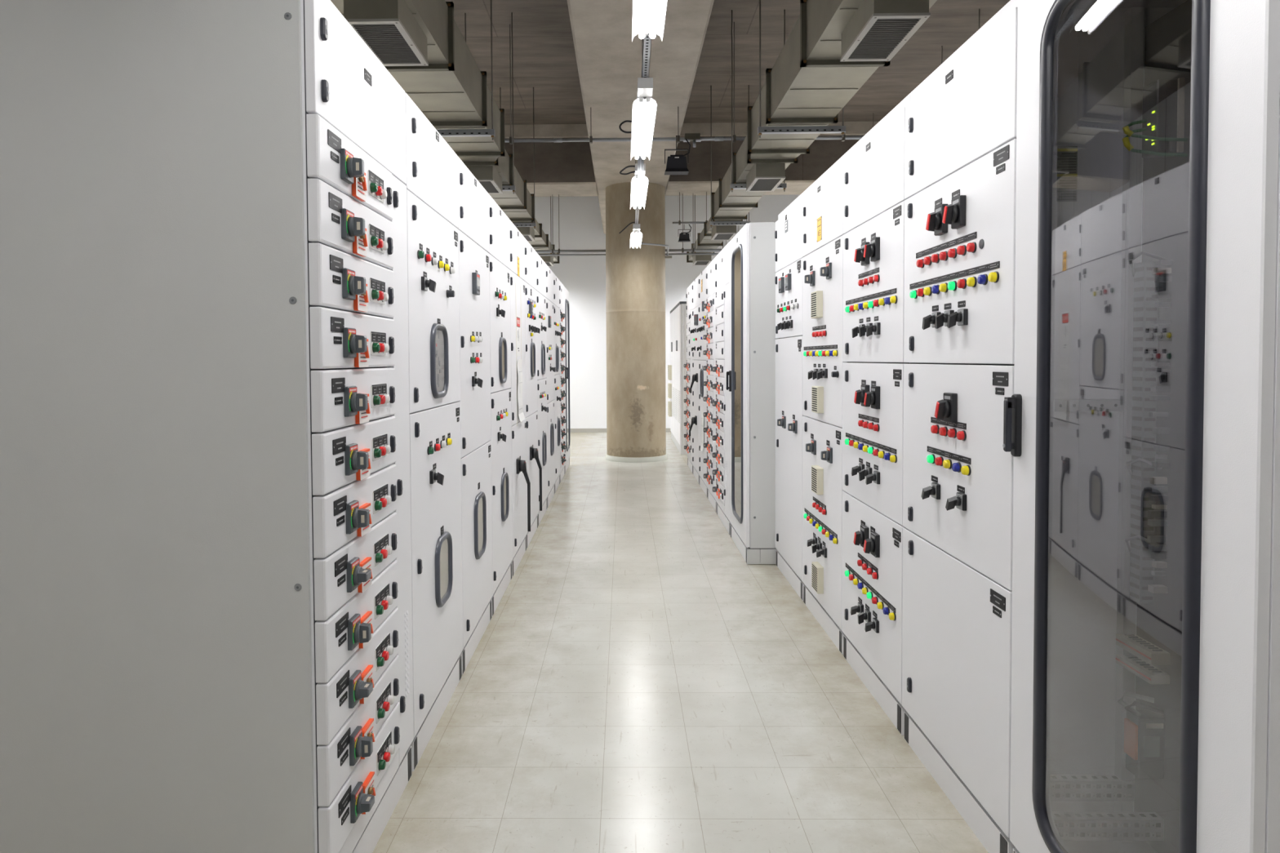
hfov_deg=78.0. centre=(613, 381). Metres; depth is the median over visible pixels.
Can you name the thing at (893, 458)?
lamp
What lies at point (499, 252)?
tall cabinet
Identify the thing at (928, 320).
switch
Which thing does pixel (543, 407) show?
switch
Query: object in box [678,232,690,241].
lamp
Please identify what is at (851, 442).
lamp
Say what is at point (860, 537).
switch
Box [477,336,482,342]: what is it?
lamp
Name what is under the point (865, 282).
lamp
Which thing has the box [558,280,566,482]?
tall cabinet
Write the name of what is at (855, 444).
lamp
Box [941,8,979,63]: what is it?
fluorescent light
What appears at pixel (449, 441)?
lamp
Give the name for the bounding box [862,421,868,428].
lamp
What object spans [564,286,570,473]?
tall cabinet
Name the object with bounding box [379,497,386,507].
lamp
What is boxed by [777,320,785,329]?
switch
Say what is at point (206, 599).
tall cabinet
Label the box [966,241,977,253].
lamp
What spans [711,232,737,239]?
grille
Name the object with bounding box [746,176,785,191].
grille
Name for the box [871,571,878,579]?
lamp
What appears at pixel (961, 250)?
lamp
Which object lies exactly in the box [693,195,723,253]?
hanger
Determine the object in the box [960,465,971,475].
lamp
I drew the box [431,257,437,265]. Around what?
lamp
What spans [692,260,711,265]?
grille
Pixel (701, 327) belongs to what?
switch
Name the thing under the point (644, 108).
fluorescent light
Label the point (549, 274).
tall cabinet
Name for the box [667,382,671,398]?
vent
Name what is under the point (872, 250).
switch
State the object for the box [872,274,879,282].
lamp
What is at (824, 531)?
lamp
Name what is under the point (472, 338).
lamp
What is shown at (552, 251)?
conduit pipe
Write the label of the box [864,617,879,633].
switch
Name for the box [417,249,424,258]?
lamp
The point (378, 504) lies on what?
lamp
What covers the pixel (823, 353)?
lamp
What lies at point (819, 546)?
switch
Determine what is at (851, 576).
lamp
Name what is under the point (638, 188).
fluorescent light
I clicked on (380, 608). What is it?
lamp
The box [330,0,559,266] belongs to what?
air duct
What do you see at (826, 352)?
lamp
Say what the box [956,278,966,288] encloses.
lamp
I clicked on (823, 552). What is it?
switch
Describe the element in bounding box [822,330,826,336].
lamp
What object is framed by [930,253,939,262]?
lamp
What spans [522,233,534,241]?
grille
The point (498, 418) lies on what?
lamp
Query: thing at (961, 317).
switch
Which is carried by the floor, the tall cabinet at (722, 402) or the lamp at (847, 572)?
the tall cabinet at (722, 402)
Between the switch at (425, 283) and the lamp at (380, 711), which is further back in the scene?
the switch at (425, 283)
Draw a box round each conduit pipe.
[504,22,863,144]
[534,194,605,253]
[537,253,605,256]
[665,205,722,253]
[665,253,718,255]
[672,191,707,225]
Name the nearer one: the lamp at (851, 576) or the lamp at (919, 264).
the lamp at (919, 264)
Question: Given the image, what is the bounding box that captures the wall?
[534,194,799,428]
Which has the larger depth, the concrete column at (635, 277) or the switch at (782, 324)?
the concrete column at (635, 277)
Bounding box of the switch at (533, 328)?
[528,324,535,332]
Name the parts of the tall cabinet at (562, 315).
drawer, drawer, drawer, drawer, drawer, drawer, door, drawer, drawer, drawer, drawer, drawer, breaker handle, breaker handle, breaker handle, breaker handle, breaker handle, breaker handle, breaker handle, breaker handle, cable door, breaker handle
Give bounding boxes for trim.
[504,124,588,137]
[680,120,879,137]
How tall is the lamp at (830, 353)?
0.030 m
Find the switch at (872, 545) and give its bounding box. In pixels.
[863,532,879,557]
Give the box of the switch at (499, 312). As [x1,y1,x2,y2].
[496,307,505,317]
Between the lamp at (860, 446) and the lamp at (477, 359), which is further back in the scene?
the lamp at (477, 359)
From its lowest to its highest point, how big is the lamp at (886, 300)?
0.030 m
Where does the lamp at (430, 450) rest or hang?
attached to the tall cabinet at (432, 164)
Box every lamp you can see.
[369,182,377,193]
[370,235,378,246]
[371,288,379,299]
[372,342,380,352]
[373,395,381,405]
[373,448,382,458]
[374,500,382,511]
[375,186,382,195]
[375,552,382,563]
[376,238,383,248]
[376,604,383,615]
[377,290,384,301]
[377,342,384,352]
[377,656,384,667]
[377,707,385,719]
[377,759,386,770]
[378,394,385,404]
[378,445,386,456]
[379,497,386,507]
[380,189,386,199]
[380,548,387,559]
[381,240,387,250]
[381,600,388,609]
[381,650,389,661]
[382,292,388,302]
[382,342,389,353]
[382,393,390,403]
[382,701,390,711]
[382,751,390,762]
[383,444,391,453]
[384,494,391,504]
[384,545,391,555]
[385,595,392,604]
[386,644,393,655]
[386,694,394,705]
[387,744,395,754]
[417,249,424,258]
[424,253,431,262]
[426,446,434,454]
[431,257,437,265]
[434,443,440,451]
[437,260,444,268]
[440,440,446,448]
[443,263,449,271]
[445,437,452,445]
[448,266,455,274]
[470,335,475,342]
[470,356,475,363]
[475,356,479,363]
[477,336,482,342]
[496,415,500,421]
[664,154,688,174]
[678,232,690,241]
[808,518,813,524]
[812,520,817,526]
[817,330,822,337]
[817,506,822,512]
[817,525,822,531]
[821,350,826,356]
[821,528,826,534]
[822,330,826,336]
[822,509,826,515]
[825,350,830,356]
[825,531,830,537]
[828,350,833,356]
[828,534,834,540]
[832,350,838,356]
[832,537,838,544]
[844,306,850,312]
[844,438,849,444]
[844,569,850,577]
[848,305,854,311]
[848,440,854,446]
[848,573,854,581]
[853,303,859,311]
[853,441,859,448]
[853,577,858,585]
[857,279,863,286]
[857,302,863,310]
[857,419,863,426]
[857,443,863,450]
[857,559,863,566]
[857,582,863,589]
[862,277,868,285]
[862,302,868,309]
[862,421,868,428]
[862,444,868,452]
[862,563,867,570]
[862,586,867,594]
[866,567,873,575]
[866,591,872,599]
[867,275,874,284]
[867,300,874,308]
[867,422,874,430]
[867,446,874,453]
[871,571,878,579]
[871,596,878,604]
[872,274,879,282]
[872,299,879,306]
[872,423,879,431]
[872,448,879,456]
[876,601,884,609]
[878,297,884,306]
[878,450,884,458]
[882,606,889,615]
[884,297,890,305]
[884,452,890,460]
[888,612,896,621]
[889,295,897,303]
[889,454,897,462]
[909,289,917,298]
[915,258,924,267]
[916,288,924,297]
[923,256,931,265]
[923,286,932,296]
[926,453,935,463]
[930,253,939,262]
[930,424,939,434]
[931,284,939,293]
[934,456,943,466]
[938,250,947,261]
[938,282,948,292]
[938,426,947,436]
[942,458,951,469]
[947,248,957,257]
[947,280,956,290]
[947,427,956,438]
[951,462,961,472]
[956,244,966,255]
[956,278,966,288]
[956,430,966,440]
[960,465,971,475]
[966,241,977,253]
[966,276,977,287]
[977,274,987,284]
[987,271,999,282]
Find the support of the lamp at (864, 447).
attached to the tall cabinet at (873, 167)
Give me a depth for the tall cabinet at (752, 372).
5.29 m
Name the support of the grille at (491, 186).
attached to the air duct at (420, 43)
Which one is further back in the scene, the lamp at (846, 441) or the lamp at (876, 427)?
the lamp at (846, 441)
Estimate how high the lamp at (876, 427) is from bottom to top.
0.030 m
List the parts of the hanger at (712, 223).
threaded rod, threaded rod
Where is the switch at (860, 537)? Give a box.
[853,524,869,547]
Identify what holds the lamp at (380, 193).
attached to the tall cabinet at (206, 599)
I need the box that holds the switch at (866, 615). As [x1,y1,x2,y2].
[857,608,871,624]
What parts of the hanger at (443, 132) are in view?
threaded rod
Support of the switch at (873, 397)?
attached to the tall cabinet at (873, 167)
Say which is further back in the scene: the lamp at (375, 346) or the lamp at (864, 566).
the lamp at (864, 566)
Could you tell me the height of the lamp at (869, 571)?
0.030 m
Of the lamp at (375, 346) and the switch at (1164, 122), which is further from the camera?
the lamp at (375, 346)
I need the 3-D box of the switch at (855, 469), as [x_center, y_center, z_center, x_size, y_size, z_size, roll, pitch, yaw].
[1.031,0.373,3.338,0.046,0.054,0.048,0,2,1]
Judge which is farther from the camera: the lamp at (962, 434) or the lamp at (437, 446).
the lamp at (437, 446)
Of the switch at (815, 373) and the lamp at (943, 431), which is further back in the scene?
the switch at (815, 373)
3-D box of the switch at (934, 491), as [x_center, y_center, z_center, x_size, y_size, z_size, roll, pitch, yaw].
[1.021,0.355,2.546,0.046,0.054,0.048,0,2,1]
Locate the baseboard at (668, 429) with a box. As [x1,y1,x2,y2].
[570,427,671,432]
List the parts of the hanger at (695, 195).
threaded rod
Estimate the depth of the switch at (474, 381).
3.71 m
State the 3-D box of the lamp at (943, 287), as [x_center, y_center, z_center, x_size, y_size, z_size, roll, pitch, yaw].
[1.030,-0.294,2.468,0.020,0.030,0.031,0,2,1]
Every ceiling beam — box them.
[504,137,597,196]
[567,0,714,233]
[665,134,864,195]
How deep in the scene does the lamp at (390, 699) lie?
2.33 m
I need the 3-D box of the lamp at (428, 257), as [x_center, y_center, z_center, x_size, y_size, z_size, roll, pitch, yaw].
[-0.667,-0.446,2.842,0.020,0.030,0.031,0,2,1]
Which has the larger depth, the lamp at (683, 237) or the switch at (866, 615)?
the lamp at (683, 237)
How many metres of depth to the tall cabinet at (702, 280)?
8.21 m
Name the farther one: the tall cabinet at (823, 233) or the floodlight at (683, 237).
the floodlight at (683, 237)
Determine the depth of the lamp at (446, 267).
3.13 m
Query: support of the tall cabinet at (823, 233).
on the floor
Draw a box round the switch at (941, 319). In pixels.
[934,310,954,328]
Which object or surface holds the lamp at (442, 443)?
attached to the tall cabinet at (432, 164)
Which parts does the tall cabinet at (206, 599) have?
name plate, name plate, name plate, name plate, name plate, name plate, name plate, name plate, name plate, name plate, name plate, name plate, name plate, name plate, name plate, name plate, name plate, name plate, name plate, name plate, name plate, name plate, name plate, name plate, drawer, drawer, drawer, drawer, breaker handle, drawer, breaker handle, drawer, breaker handle, drawer, breaker handle, drawer, door, breaker handle, drawer, breaker handle, drawer, breaker handle, drawer, breaker handle, drawer, breaker handle, breaker handle, breaker handle, breaker handle, name plate, blank panel, button panel, button panel, button panel, button panel, button panel, button panel, button panel, button panel, button panel, button panel, button panel, button panel, cable door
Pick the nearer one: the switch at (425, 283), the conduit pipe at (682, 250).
the switch at (425, 283)
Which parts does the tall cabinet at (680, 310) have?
door, door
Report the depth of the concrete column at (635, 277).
10.58 m
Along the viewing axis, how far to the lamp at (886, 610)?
3.02 m
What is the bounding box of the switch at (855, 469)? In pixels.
[851,462,864,475]
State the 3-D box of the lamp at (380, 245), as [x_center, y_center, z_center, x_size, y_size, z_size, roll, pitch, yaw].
[-0.670,-0.396,2.257,0.020,0.030,0.031,0,2,1]
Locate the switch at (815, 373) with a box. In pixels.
[812,368,822,379]
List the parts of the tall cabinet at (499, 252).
door, door, door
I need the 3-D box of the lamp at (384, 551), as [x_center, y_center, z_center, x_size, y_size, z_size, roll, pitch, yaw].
[-0.665,0.498,2.283,0.020,0.030,0.031,0,2,1]
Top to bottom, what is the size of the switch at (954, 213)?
0.090 m
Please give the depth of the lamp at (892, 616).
2.95 m
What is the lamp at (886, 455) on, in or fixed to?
attached to the tall cabinet at (873, 167)
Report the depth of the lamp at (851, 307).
3.45 m
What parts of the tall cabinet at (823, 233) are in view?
breaker handle, breaker handle, door, door, door, breaker handle, breaker handle, name plate, name plate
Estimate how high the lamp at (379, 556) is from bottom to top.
0.030 m
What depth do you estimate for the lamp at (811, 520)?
4.22 m
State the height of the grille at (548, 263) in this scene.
0.013 m
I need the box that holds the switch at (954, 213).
[942,195,966,229]
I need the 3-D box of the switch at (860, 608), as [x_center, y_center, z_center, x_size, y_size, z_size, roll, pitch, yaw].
[1.034,0.971,3.362,0.046,0.054,0.048,0,2,1]
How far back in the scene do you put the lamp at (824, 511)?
3.94 m
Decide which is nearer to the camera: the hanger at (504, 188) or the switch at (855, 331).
the switch at (855, 331)
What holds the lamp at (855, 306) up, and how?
attached to the tall cabinet at (873, 167)
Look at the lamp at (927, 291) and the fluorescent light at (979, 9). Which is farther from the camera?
the fluorescent light at (979, 9)
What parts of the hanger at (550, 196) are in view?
threaded rod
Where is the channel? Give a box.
[635,33,651,223]
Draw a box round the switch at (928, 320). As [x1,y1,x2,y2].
[922,311,941,329]
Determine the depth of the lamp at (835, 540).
3.74 m
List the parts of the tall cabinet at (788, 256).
breaker handle, rating plate, door, door, door, breaker handle, name plate, name plate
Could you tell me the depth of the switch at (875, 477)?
3.13 m
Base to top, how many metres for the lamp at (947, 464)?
0.030 m
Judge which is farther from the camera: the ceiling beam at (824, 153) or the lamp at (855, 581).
the ceiling beam at (824, 153)
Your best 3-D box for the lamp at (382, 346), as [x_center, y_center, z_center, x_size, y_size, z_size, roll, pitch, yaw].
[-0.668,-0.098,2.266,0.020,0.030,0.031,0,2,1]
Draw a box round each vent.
[667,364,671,380]
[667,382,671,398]
[667,400,671,416]
[810,290,822,318]
[811,386,823,413]
[811,465,823,494]
[811,561,823,594]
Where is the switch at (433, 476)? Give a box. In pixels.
[429,469,444,484]
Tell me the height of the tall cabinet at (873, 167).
2.335 m
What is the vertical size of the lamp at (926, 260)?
0.030 m
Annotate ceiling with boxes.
[444,0,1009,124]
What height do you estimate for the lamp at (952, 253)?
0.030 m
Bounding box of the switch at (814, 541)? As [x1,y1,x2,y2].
[807,536,817,546]
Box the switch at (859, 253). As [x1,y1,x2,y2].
[853,241,870,265]
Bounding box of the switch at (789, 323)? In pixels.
[784,320,792,329]
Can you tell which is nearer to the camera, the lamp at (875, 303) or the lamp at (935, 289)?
the lamp at (935, 289)
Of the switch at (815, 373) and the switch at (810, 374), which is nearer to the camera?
the switch at (815, 373)
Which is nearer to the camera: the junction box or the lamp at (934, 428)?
the lamp at (934, 428)
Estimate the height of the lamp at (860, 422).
0.030 m
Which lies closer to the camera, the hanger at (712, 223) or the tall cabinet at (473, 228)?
the tall cabinet at (473, 228)
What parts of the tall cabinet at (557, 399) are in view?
door, door, door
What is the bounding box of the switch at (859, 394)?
[853,384,869,406]
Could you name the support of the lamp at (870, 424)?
attached to the tall cabinet at (873, 167)
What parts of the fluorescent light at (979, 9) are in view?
hanger rod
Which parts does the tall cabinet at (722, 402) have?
breaker handle, breaker handle, breaker handle, breaker handle, breaker handle, breaker handle, breaker handle, breaker handle, drawer, drawer, drawer, drawer, drawer, drawer, drawer, drawer, drawer, drawer, drawer, drawer, blank panel, door, cable door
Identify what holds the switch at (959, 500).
attached to the tall cabinet at (960, 140)
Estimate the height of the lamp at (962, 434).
0.030 m
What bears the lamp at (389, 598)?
attached to the tall cabinet at (206, 599)
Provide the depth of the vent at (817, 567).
4.02 m
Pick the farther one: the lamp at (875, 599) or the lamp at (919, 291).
the lamp at (875, 599)
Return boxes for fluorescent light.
[630,163,648,208]
[630,223,642,248]
[631,0,666,40]
[631,77,657,159]
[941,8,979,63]
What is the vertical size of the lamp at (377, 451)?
0.030 m
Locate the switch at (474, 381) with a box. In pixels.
[471,376,483,387]
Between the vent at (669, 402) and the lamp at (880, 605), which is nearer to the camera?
the lamp at (880, 605)
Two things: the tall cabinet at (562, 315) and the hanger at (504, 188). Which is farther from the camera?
the tall cabinet at (562, 315)
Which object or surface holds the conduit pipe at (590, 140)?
hanging from the ceiling
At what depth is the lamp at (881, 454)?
3.06 m
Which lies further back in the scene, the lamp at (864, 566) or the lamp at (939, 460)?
the lamp at (864, 566)
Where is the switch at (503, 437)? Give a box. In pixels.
[497,431,506,442]
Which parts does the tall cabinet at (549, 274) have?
door, door, door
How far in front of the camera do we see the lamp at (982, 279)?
2.19 m
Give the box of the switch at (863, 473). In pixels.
[858,466,872,480]
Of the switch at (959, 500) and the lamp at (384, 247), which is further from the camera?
the switch at (959, 500)
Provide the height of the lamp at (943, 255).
0.030 m
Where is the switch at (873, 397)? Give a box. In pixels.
[863,386,879,408]
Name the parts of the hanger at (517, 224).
threaded rod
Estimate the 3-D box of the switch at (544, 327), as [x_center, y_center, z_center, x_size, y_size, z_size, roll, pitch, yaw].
[-0.604,-0.461,6.830,0.046,0.056,0.048,0,2,1]
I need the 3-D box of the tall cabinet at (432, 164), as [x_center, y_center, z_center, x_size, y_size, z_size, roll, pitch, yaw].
[-0.958,0.171,3.034,0.666,2.272,0.811,0,2,1]
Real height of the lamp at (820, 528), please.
0.030 m
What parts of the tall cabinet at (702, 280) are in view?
door, door, door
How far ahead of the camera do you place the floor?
3.05 m
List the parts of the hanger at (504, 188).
threaded rod, threaded rod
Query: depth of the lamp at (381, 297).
2.25 m
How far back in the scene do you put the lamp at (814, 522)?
4.15 m
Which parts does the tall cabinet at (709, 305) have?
breaker handle, breaker handle, breaker handle, breaker handle, breaker handle, breaker handle, breaker handle, breaker handle, breaker handle, breaker handle, breaker handle, breaker handle, drawer, drawer, drawer, drawer, drawer, drawer, drawer, drawer, drawer, drawer, drawer, drawer, blank panel, door, cable door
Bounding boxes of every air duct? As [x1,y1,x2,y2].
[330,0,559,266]
[686,0,937,265]
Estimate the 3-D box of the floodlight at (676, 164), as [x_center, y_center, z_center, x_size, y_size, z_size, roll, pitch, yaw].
[0.586,-2.085,7.235,0.240,0.342,0.136,0,2,1]
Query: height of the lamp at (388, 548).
0.030 m
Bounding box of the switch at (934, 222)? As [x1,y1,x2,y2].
[925,204,947,235]
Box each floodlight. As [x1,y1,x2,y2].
[664,135,690,174]
[678,224,691,241]
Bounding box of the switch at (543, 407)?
[541,405,546,412]
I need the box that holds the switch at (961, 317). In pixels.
[946,308,968,328]
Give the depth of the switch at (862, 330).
3.22 m
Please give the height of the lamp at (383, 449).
0.030 m
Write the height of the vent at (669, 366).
0.250 m
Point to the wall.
(580, 224)
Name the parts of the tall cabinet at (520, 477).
door, door, door, operating lever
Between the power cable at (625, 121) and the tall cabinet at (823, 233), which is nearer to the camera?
the tall cabinet at (823, 233)
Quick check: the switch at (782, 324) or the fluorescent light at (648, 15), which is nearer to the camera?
the fluorescent light at (648, 15)
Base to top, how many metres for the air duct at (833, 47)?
0.467 m
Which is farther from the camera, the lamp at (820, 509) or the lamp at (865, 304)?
the lamp at (820, 509)
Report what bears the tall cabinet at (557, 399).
on the floor
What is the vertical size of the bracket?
0.210 m
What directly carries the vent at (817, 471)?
attached to the tall cabinet at (823, 233)
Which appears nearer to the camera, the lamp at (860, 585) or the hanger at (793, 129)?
the lamp at (860, 585)
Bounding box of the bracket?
[637,155,644,181]
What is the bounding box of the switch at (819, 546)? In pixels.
[811,541,822,553]
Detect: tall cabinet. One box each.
[0,0,413,852]
[404,92,462,771]
[456,155,493,675]
[488,194,512,617]
[509,219,530,577]
[524,237,542,548]
[536,252,547,526]
[545,264,555,508]
[553,273,561,493]
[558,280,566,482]
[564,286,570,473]
[667,307,675,445]
[674,301,687,454]
[684,283,693,473]
[688,276,699,484]
[696,266,707,497]
[702,257,717,513]
[711,241,731,536]
[725,222,777,564]
[774,189,806,600]
[802,151,847,654]
[841,93,910,735]
[902,0,1024,852]
[1002,0,1279,852]
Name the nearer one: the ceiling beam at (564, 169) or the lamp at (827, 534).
the lamp at (827, 534)
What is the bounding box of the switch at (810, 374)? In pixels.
[808,368,817,379]
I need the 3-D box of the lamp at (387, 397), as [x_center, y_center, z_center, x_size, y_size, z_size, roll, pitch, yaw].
[-0.667,0.050,2.314,0.020,0.030,0.031,0,2,1]
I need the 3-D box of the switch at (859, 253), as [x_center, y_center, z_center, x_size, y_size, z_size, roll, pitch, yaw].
[1.023,-0.529,3.265,0.050,0.090,0.066,0,2,1]
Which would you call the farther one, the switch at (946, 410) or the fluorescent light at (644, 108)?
the fluorescent light at (644, 108)
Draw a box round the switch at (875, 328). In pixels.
[866,322,880,336]
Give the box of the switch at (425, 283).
[421,276,435,293]
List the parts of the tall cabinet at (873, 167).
name plate, name plate, name plate, name plate, door, door, name plate, door, name plate, door, name plate, name plate, name plate, name plate, name plate, name plate, name plate, name plate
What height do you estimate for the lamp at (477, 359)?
0.030 m
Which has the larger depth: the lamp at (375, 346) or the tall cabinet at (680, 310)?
the tall cabinet at (680, 310)
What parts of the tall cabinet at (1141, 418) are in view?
door handle, rail, perforated rail, perforated rail, corner post, mounting plate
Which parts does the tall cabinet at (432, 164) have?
door, door, door, name plate, panel, name plate, panel, name plate, name plate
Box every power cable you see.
[618,120,631,133]
[618,221,639,233]
[619,165,635,174]
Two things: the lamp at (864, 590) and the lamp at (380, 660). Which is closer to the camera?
the lamp at (380, 660)
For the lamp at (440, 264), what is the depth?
3.03 m
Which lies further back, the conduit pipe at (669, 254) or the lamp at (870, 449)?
the conduit pipe at (669, 254)
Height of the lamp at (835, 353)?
0.030 m
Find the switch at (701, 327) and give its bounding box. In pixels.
[699,325,704,331]
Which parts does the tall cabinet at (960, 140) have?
name plate, name plate, name plate, name plate, name plate, name plate, door, door, door, name plate, door, name plate, name plate, name plate, name plate, name plate, name plate, name plate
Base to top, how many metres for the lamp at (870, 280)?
0.030 m
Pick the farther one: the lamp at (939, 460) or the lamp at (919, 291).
the lamp at (919, 291)
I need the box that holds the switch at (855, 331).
[852,324,865,337]
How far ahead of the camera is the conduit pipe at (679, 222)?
11.12 m
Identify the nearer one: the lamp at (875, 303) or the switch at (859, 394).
the lamp at (875, 303)
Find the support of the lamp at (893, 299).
attached to the tall cabinet at (873, 167)
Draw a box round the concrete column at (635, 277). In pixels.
[605,182,666,457]
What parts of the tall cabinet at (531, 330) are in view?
door, door, door, operating lever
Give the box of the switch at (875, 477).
[865,471,879,484]
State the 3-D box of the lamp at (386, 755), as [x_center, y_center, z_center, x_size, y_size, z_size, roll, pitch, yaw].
[-0.662,1.093,2.301,0.020,0.030,0.031,0,2,1]
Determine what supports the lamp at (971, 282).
attached to the tall cabinet at (960, 140)
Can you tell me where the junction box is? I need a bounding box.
[683,133,701,147]
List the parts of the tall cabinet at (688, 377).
drawer, drawer, drawer, drawer, drawer, drawer, drawer, drawer, drawer, drawer, door, blank panel, cable door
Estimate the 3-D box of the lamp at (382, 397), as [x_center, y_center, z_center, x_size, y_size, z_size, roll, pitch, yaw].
[-0.668,0.051,2.270,0.020,0.030,0.031,0,2,1]
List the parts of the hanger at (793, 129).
threaded rod, threaded rod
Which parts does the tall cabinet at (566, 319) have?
door handle, glass pane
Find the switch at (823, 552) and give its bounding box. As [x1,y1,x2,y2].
[816,546,826,557]
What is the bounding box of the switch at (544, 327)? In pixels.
[541,324,546,331]
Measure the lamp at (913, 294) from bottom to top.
0.030 m
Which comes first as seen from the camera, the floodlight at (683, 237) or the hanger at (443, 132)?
the hanger at (443, 132)
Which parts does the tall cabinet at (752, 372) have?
door handle, glass pane, glass door, panel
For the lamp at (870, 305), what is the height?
0.030 m
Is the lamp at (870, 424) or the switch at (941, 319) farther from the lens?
the lamp at (870, 424)
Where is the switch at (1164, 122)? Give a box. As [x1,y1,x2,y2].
[1122,77,1187,158]
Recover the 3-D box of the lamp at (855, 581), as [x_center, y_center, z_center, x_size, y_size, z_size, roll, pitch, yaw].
[1.048,0.866,3.419,0.020,0.030,0.031,0,2,1]
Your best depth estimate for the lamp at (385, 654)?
2.28 m
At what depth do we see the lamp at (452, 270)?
3.23 m
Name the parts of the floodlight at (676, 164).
supply cord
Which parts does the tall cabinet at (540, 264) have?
door, door, door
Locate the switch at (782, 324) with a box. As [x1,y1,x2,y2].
[780,320,789,329]
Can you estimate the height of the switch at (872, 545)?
0.090 m
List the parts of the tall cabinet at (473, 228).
door, door, door, panel, name plate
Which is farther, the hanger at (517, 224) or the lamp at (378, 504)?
the hanger at (517, 224)
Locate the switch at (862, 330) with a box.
[858,323,872,337]
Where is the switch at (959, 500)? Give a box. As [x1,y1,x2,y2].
[945,492,966,511]
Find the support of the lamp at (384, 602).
attached to the tall cabinet at (206, 599)
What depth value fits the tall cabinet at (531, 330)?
6.04 m
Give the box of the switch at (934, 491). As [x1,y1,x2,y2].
[921,482,940,499]
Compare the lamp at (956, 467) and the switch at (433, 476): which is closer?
the lamp at (956, 467)
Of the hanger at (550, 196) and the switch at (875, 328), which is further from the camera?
the hanger at (550, 196)
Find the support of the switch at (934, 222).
attached to the tall cabinet at (960, 140)
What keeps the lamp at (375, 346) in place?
attached to the tall cabinet at (206, 599)
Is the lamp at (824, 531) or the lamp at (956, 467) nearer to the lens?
the lamp at (956, 467)
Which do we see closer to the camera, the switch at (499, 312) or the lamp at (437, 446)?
the lamp at (437, 446)
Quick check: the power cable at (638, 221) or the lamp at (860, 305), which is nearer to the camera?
the lamp at (860, 305)
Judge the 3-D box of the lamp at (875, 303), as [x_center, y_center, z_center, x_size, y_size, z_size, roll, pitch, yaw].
[1.038,-0.312,3.127,0.020,0.030,0.031,0,2,1]
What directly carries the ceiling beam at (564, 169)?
attached to the ceiling
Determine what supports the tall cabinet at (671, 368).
on the floor
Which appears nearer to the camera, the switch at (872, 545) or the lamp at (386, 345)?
the lamp at (386, 345)
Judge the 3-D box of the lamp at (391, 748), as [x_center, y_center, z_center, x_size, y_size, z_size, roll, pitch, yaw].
[-0.661,1.092,2.345,0.020,0.030,0.031,0,2,1]
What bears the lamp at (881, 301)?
attached to the tall cabinet at (873, 167)
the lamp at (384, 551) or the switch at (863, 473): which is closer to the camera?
the lamp at (384, 551)
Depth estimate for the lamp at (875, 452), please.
3.13 m
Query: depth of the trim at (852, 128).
10.44 m
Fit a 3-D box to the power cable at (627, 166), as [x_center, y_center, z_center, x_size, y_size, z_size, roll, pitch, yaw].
[0.117,-1.624,6.054,0.144,0.071,0.011,0,2,1]
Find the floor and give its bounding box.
[372,431,988,852]
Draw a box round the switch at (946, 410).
[934,392,957,422]
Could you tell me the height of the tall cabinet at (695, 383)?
2.294 m
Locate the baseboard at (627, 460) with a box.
[605,453,667,462]
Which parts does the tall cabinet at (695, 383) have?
operating lever, operating lever, door, door, door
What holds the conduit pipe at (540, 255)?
attached to the conduit pipe at (552, 251)
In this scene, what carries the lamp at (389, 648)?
attached to the tall cabinet at (206, 599)
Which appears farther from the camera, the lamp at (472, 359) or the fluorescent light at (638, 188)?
the fluorescent light at (638, 188)
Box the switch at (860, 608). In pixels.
[850,602,863,615]
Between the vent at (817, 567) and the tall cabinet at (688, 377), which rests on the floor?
the tall cabinet at (688, 377)
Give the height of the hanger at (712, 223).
1.615 m
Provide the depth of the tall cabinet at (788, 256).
4.81 m
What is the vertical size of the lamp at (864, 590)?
0.030 m
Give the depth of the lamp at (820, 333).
4.00 m
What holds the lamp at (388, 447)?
attached to the tall cabinet at (206, 599)
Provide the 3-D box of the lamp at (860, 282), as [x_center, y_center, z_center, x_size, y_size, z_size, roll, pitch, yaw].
[1.040,-0.417,3.324,0.020,0.030,0.031,0,2,1]
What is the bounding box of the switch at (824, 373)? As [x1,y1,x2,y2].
[817,368,827,379]
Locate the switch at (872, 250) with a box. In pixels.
[863,236,879,262]
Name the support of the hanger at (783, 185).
hanging from the ceiling
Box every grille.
[346,17,428,66]
[476,178,502,193]
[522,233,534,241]
[544,261,553,266]
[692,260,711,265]
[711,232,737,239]
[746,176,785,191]
[840,12,930,61]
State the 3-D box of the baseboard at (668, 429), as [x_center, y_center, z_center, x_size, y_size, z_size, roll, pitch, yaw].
[0.192,0.913,14.896,10.000,0.075,0.012,0,2,1]
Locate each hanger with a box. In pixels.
[435,0,495,140]
[464,12,515,193]
[499,87,536,229]
[537,195,551,253]
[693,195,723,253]
[710,84,750,227]
[729,8,786,191]
[757,0,845,137]
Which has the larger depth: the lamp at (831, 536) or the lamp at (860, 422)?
the lamp at (831, 536)
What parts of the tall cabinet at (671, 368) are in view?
door, door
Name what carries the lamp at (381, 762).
attached to the tall cabinet at (206, 599)
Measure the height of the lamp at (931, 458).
0.030 m
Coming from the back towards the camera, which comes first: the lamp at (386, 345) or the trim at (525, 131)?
the trim at (525, 131)
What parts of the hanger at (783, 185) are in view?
threaded rod, threaded rod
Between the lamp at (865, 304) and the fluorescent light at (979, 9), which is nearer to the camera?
the lamp at (865, 304)
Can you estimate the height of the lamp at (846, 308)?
0.030 m
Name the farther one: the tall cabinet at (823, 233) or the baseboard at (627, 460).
the baseboard at (627, 460)
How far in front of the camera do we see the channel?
3.96 m

